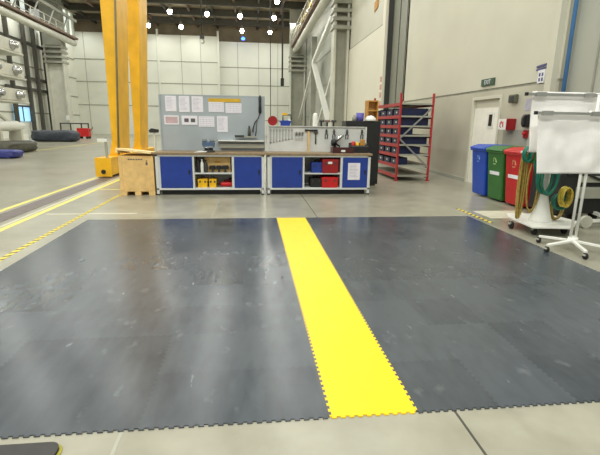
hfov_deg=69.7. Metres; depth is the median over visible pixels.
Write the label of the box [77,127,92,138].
cart
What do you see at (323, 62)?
wall
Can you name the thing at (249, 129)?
tool rack
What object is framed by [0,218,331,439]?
floor mat
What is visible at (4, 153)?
tarpaulin
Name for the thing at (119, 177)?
floor marking
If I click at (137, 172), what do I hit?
wooden crate
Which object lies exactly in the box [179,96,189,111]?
paper sheet
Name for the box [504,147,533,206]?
wheelie bin
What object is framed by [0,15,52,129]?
framing
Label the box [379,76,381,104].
wall sign
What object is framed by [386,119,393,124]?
storage bin
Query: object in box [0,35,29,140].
machine
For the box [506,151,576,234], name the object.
trolley
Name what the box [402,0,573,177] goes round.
wall
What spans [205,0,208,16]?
lamp
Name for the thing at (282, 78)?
pendant
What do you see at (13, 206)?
floor marking
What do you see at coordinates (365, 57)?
wall
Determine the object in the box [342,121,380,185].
tall cabinet
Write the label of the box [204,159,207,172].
bottle
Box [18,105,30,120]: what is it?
window
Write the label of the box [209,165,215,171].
power tool
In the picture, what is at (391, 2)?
trim
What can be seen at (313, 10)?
girder
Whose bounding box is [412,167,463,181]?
baseboard
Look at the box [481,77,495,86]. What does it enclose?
exit sign
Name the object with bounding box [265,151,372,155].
countertop
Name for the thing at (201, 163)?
bottle
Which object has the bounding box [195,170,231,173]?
shelf
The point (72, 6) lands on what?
beam
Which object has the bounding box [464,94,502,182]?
door
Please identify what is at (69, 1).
ceiling
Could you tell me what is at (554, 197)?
hose
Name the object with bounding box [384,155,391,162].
storage bin
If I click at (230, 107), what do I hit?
paper sheet
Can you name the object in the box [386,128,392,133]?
storage bin
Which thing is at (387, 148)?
storage bin
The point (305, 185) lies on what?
shelf
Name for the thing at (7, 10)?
girder
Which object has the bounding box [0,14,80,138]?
wall
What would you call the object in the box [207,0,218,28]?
trim
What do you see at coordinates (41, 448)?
foam mat
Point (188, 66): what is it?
wall
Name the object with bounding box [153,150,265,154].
countertop
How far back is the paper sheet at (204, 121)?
9.83 m
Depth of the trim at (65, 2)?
49.48 m
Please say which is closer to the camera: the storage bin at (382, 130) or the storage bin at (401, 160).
the storage bin at (401, 160)
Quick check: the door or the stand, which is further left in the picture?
the door
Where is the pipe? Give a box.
[561,0,578,91]
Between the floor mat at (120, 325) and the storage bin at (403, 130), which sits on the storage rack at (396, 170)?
the storage bin at (403, 130)
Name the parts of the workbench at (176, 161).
leg, door, frame, board frame, panel, tan drawer, header strip, door, leg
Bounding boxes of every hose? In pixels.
[515,153,527,218]
[518,162,528,212]
[522,146,532,162]
[525,157,540,212]
[529,152,536,163]
[533,159,540,179]
[536,174,559,195]
[549,196,563,219]
[551,193,566,209]
[557,186,573,207]
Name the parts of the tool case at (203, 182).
case lid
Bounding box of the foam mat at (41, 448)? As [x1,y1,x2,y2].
[0,442,62,454]
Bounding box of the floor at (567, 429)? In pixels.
[0,134,599,454]
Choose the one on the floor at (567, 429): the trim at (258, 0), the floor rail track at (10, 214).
the floor rail track at (10, 214)
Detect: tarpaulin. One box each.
[0,140,37,151]
[0,149,23,157]
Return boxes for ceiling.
[27,0,306,28]
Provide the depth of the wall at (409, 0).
17.04 m
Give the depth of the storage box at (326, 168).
9.72 m
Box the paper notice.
[525,98,531,110]
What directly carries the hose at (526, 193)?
hanging from the trolley
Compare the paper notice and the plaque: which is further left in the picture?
the plaque
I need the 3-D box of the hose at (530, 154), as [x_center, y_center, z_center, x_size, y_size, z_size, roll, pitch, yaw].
[3.334,-1.066,6.301,0.152,0.236,0.099,-1,14,-6]
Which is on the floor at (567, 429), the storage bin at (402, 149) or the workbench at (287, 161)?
the workbench at (287, 161)
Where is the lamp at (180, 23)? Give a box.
[179,15,182,28]
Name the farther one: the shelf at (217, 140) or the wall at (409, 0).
the wall at (409, 0)
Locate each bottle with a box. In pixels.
[197,158,199,172]
[200,159,203,172]
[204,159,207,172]
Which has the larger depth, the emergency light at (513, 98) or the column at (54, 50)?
the column at (54, 50)
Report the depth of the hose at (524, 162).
6.53 m
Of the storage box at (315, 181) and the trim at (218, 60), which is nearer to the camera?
the storage box at (315, 181)
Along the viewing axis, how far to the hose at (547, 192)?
6.27 m
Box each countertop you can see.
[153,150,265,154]
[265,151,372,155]
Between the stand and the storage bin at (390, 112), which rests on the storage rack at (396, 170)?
the storage bin at (390, 112)
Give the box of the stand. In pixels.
[524,92,599,259]
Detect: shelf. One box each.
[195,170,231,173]
[196,185,231,187]
[217,140,263,141]
[304,170,339,173]
[304,184,338,187]
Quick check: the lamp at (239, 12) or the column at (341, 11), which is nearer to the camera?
the column at (341, 11)
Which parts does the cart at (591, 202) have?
rail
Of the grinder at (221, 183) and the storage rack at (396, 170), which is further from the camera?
the storage rack at (396, 170)
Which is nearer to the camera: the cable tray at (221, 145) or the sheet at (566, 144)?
the sheet at (566, 144)
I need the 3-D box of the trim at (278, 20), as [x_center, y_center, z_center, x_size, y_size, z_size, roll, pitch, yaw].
[-1.743,-23.370,44.884,0.200,0.340,26.000,-1,14,-6]
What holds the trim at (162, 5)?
attached to the wall at (226, 33)
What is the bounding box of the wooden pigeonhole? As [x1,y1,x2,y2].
[364,100,378,120]
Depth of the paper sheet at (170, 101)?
9.65 m
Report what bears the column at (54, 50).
on the floor at (567, 429)
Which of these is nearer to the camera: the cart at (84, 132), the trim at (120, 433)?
the trim at (120, 433)
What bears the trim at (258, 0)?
attached to the wall at (226, 33)
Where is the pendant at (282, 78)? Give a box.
[281,0,283,85]
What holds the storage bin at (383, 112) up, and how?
on the storage rack at (396, 170)
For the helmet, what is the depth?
10.96 m
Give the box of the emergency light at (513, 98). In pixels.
[508,94,518,102]
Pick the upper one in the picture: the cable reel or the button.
the cable reel
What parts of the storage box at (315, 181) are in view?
case lid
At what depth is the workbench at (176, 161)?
9.73 m
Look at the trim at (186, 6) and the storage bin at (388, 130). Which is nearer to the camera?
the storage bin at (388, 130)
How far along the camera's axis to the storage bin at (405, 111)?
12.20 m
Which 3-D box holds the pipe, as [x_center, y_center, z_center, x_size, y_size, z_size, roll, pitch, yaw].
[5.230,-5.354,7.865,0.073,10.000,0.073,-1,14,-6]
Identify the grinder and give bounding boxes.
[217,181,234,185]
[331,134,343,146]
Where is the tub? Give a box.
[356,113,363,120]
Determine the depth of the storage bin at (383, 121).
13.64 m
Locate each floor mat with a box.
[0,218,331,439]
[305,216,599,413]
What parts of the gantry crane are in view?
plate, switch post, leg, foot plate, leg, foot plate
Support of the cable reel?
on the workbench at (287, 161)
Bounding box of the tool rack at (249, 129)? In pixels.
[235,120,257,137]
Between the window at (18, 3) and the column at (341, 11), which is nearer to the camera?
the column at (341, 11)
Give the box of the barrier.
[60,123,88,129]
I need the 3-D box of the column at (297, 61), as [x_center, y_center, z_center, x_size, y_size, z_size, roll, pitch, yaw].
[-0.318,-17.175,48.607,2.000,13.900,1.300,-1,14,-6]
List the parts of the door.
vision panel, pane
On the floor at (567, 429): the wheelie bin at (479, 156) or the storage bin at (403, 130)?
the wheelie bin at (479, 156)
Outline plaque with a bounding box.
[374,0,378,11]
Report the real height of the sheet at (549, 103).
0.730 m
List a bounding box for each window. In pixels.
[8,0,28,13]
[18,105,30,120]
[62,8,74,35]
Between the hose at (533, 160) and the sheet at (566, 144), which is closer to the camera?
the sheet at (566, 144)
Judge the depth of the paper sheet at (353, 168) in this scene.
9.78 m
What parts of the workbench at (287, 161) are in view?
leg, leg, door, tool panel, frame, panel, door, leg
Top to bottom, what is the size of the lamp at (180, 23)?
1.800 m
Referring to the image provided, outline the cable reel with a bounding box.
[268,116,276,125]
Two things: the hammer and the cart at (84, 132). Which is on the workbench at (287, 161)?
the hammer
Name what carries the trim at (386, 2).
attached to the wall at (365, 57)
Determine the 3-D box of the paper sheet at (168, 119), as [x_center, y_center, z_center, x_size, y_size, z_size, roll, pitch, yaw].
[-2.901,-2.430,9.738,0.320,0.200,0.007,-1,14,-6]
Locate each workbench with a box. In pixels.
[153,94,265,194]
[265,126,372,194]
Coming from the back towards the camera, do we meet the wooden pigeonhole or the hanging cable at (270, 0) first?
the hanging cable at (270, 0)
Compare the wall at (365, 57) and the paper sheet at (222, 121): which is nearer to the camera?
the paper sheet at (222, 121)
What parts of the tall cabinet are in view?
door, door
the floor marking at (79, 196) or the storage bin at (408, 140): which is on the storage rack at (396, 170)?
the storage bin at (408, 140)
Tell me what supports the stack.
on the floor at (567, 429)
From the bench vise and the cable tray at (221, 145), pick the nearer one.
the bench vise
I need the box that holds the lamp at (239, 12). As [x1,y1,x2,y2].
[238,10,241,18]
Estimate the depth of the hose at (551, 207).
6.61 m
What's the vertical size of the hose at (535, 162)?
0.448 m
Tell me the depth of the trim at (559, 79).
11.34 m
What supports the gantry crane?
on the floor rail track at (10, 214)
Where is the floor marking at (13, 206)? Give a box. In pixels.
[0,177,98,211]
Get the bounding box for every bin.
[349,143,367,152]
[379,145,385,150]
[379,153,384,160]
[380,128,385,133]
[380,136,385,141]
[381,110,387,115]
[381,119,386,124]
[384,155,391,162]
[385,137,392,142]
[385,146,391,151]
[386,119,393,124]
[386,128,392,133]
[387,109,394,115]
[391,146,419,153]
[391,156,406,164]
[392,137,426,143]
[393,118,427,125]
[393,127,412,134]
[394,108,427,115]
[470,144,500,195]
[486,145,524,200]
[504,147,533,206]
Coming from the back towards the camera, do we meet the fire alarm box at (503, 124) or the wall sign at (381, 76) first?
the wall sign at (381, 76)
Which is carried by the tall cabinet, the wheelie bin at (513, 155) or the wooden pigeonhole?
the wooden pigeonhole
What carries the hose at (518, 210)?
hanging from the trolley
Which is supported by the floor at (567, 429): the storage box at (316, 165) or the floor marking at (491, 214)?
the floor marking at (491, 214)
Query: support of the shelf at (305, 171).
attached to the workbench at (287, 161)
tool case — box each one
[198,177,208,187]
[209,177,216,187]
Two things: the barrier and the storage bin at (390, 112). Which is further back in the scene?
the barrier
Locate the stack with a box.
[31,130,79,141]
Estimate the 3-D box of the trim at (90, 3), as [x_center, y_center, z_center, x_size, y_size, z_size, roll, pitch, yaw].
[-22.017,-23.119,42.637,0.200,0.340,26.000,-1,14,-6]
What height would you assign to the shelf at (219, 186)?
0.028 m
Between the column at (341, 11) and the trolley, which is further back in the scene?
the column at (341, 11)
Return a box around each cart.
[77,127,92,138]
[528,170,599,227]
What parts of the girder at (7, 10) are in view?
walkway rail, power rail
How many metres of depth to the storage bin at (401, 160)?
12.51 m
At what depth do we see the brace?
36.21 m
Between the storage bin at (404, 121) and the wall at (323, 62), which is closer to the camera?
the storage bin at (404, 121)
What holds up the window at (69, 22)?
in the wall
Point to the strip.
(357, 379)
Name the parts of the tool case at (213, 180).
case lid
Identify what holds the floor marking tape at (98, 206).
on the floor at (567, 429)
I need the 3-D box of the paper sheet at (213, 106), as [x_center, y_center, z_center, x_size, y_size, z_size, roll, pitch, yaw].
[-1.903,-2.734,9.779,0.340,0.220,0.007,-1,14,-6]
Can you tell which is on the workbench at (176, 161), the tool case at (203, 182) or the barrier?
the tool case at (203, 182)
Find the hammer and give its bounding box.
[307,131,309,151]
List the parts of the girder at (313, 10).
walkway rail, power rail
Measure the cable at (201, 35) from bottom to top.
6.613 m
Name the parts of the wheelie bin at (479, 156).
lid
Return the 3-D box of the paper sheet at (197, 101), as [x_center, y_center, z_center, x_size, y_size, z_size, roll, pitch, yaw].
[-2.314,-2.780,9.721,0.250,0.345,0.007,-1,14,-6]
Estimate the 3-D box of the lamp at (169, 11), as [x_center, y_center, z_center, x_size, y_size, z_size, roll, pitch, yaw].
[-12.963,-22.128,42.768,0.440,1.800,0.440,-1,14,-6]
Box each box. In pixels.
[309,176,321,186]
[310,160,322,172]
[319,175,337,187]
[320,157,338,172]
[360,139,364,145]
[498,119,515,129]
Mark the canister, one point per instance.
(315, 115)
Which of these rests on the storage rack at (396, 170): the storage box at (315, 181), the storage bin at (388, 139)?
the storage bin at (388, 139)
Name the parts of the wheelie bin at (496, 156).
lid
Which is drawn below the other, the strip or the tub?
the strip
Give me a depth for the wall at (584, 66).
8.02 m
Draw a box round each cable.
[200,0,204,43]
[270,0,270,115]
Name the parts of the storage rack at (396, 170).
post, post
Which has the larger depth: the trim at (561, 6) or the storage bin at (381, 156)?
the storage bin at (381, 156)
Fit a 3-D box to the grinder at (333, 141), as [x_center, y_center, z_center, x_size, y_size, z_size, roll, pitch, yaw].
[0.878,-1.970,10.036,0.304,0.431,0.160,-1,14,-6]
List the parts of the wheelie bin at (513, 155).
lid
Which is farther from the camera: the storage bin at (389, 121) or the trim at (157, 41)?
the trim at (157, 41)
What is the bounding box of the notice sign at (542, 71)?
[536,63,546,82]
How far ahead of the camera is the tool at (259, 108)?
9.85 m
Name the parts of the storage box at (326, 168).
case lid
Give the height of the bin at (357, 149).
0.220 m
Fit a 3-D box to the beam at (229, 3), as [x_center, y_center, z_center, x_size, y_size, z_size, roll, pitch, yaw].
[-12.678,-23.059,43.715,33.000,0.680,0.300,-1,14,-6]
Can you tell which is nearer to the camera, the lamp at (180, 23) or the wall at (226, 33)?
the lamp at (180, 23)
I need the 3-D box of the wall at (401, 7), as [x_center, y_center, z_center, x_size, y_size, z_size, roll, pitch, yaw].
[4.411,-9.786,17.757,0.280,14.000,2.900,-1,14,-6]
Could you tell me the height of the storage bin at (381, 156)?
0.200 m
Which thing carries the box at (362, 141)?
in the bin at (357, 149)
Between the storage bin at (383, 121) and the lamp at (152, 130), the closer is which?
the lamp at (152, 130)
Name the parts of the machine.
stand leg, stand leg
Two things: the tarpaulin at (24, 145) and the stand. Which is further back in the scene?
the tarpaulin at (24, 145)
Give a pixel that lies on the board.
(510, 137)
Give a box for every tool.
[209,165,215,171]
[221,165,229,171]
[252,95,261,131]
[279,113,291,125]
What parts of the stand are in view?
foot arm, foot arm, rail, rail, foot arm, foot arm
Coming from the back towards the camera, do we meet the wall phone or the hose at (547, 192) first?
the wall phone
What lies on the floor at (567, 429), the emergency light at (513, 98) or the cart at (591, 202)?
the cart at (591, 202)
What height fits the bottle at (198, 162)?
0.313 m
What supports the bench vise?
on the workbench at (176, 161)
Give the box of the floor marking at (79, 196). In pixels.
[0,179,119,231]
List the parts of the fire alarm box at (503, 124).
plate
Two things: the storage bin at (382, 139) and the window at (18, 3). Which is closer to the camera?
the storage bin at (382, 139)
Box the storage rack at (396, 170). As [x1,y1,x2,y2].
[374,93,434,180]
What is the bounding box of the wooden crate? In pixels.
[115,148,161,195]
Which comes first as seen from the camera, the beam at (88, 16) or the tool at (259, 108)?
the tool at (259, 108)
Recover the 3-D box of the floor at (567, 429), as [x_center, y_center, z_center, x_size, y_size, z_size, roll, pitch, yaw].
[-15.469,-4.733,25.558,43.000,0.001,71.000,-1,14,-6]
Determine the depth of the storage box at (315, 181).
9.83 m
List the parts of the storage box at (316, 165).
case lid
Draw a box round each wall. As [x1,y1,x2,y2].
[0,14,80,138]
[73,31,217,134]
[74,20,289,43]
[219,41,289,135]
[304,0,383,125]
[347,25,382,120]
[388,0,408,108]
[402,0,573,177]
[403,0,410,102]
[565,0,599,216]
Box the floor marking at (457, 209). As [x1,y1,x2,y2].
[457,209,492,222]
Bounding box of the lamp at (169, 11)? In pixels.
[167,2,171,13]
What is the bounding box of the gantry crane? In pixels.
[94,0,153,176]
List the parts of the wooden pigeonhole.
panel, panel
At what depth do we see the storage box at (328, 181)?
9.81 m
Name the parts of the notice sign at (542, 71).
sign plate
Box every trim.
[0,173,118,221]
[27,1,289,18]
[61,0,96,23]
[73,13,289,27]
[83,0,100,12]
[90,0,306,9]
[110,194,221,454]
[155,29,161,93]
[160,4,178,26]
[185,5,198,27]
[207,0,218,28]
[217,31,219,94]
[256,0,259,29]
[275,0,284,30]
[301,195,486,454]
[350,24,382,48]
[378,0,388,110]
[383,0,394,109]
[404,78,562,102]
[543,0,568,91]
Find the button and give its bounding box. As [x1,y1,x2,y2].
[522,130,528,137]
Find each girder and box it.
[0,0,77,46]
[291,0,330,52]
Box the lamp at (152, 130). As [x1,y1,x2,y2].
[149,128,158,150]
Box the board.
[502,130,526,146]
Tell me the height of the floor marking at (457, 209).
0.002 m
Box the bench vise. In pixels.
[202,139,214,152]
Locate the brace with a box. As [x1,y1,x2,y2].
[298,16,331,125]
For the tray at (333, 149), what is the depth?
9.72 m
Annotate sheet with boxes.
[164,115,178,124]
[165,96,176,110]
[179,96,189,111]
[181,116,197,124]
[191,96,202,111]
[199,116,214,126]
[208,102,223,111]
[217,116,227,131]
[225,103,241,112]
[348,163,359,179]
[529,91,599,151]
[536,114,599,173]
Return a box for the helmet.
[365,115,375,120]
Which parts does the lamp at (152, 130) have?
post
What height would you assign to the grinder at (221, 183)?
0.114 m
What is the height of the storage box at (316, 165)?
0.274 m
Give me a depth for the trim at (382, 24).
22.84 m
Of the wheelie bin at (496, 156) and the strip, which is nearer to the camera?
the strip
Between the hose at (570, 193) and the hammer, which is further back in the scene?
the hammer
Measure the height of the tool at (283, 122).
0.290 m
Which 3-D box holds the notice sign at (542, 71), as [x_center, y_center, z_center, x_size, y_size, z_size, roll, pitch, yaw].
[5.122,-3.267,9.131,0.026,0.390,0.380,-1,14,-6]
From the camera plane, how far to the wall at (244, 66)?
56.54 m
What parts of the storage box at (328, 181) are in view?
case lid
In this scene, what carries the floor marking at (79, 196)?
on the floor at (567, 429)
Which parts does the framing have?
post, rail, rail, post, rail, post, post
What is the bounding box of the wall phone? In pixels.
[521,114,529,126]
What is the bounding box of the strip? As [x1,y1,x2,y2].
[276,218,416,418]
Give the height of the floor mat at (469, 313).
0.007 m
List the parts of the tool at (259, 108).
handle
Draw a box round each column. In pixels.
[38,0,74,130]
[288,9,306,125]
[329,0,351,126]
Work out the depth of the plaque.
21.03 m
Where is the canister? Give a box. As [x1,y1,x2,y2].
[313,113,317,125]
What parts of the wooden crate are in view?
lid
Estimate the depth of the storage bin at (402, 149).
12.45 m
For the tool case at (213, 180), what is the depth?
9.58 m
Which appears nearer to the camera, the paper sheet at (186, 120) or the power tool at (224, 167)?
the power tool at (224, 167)
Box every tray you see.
[220,144,263,147]
[330,147,353,152]
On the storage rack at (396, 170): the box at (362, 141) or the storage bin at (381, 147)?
the storage bin at (381, 147)

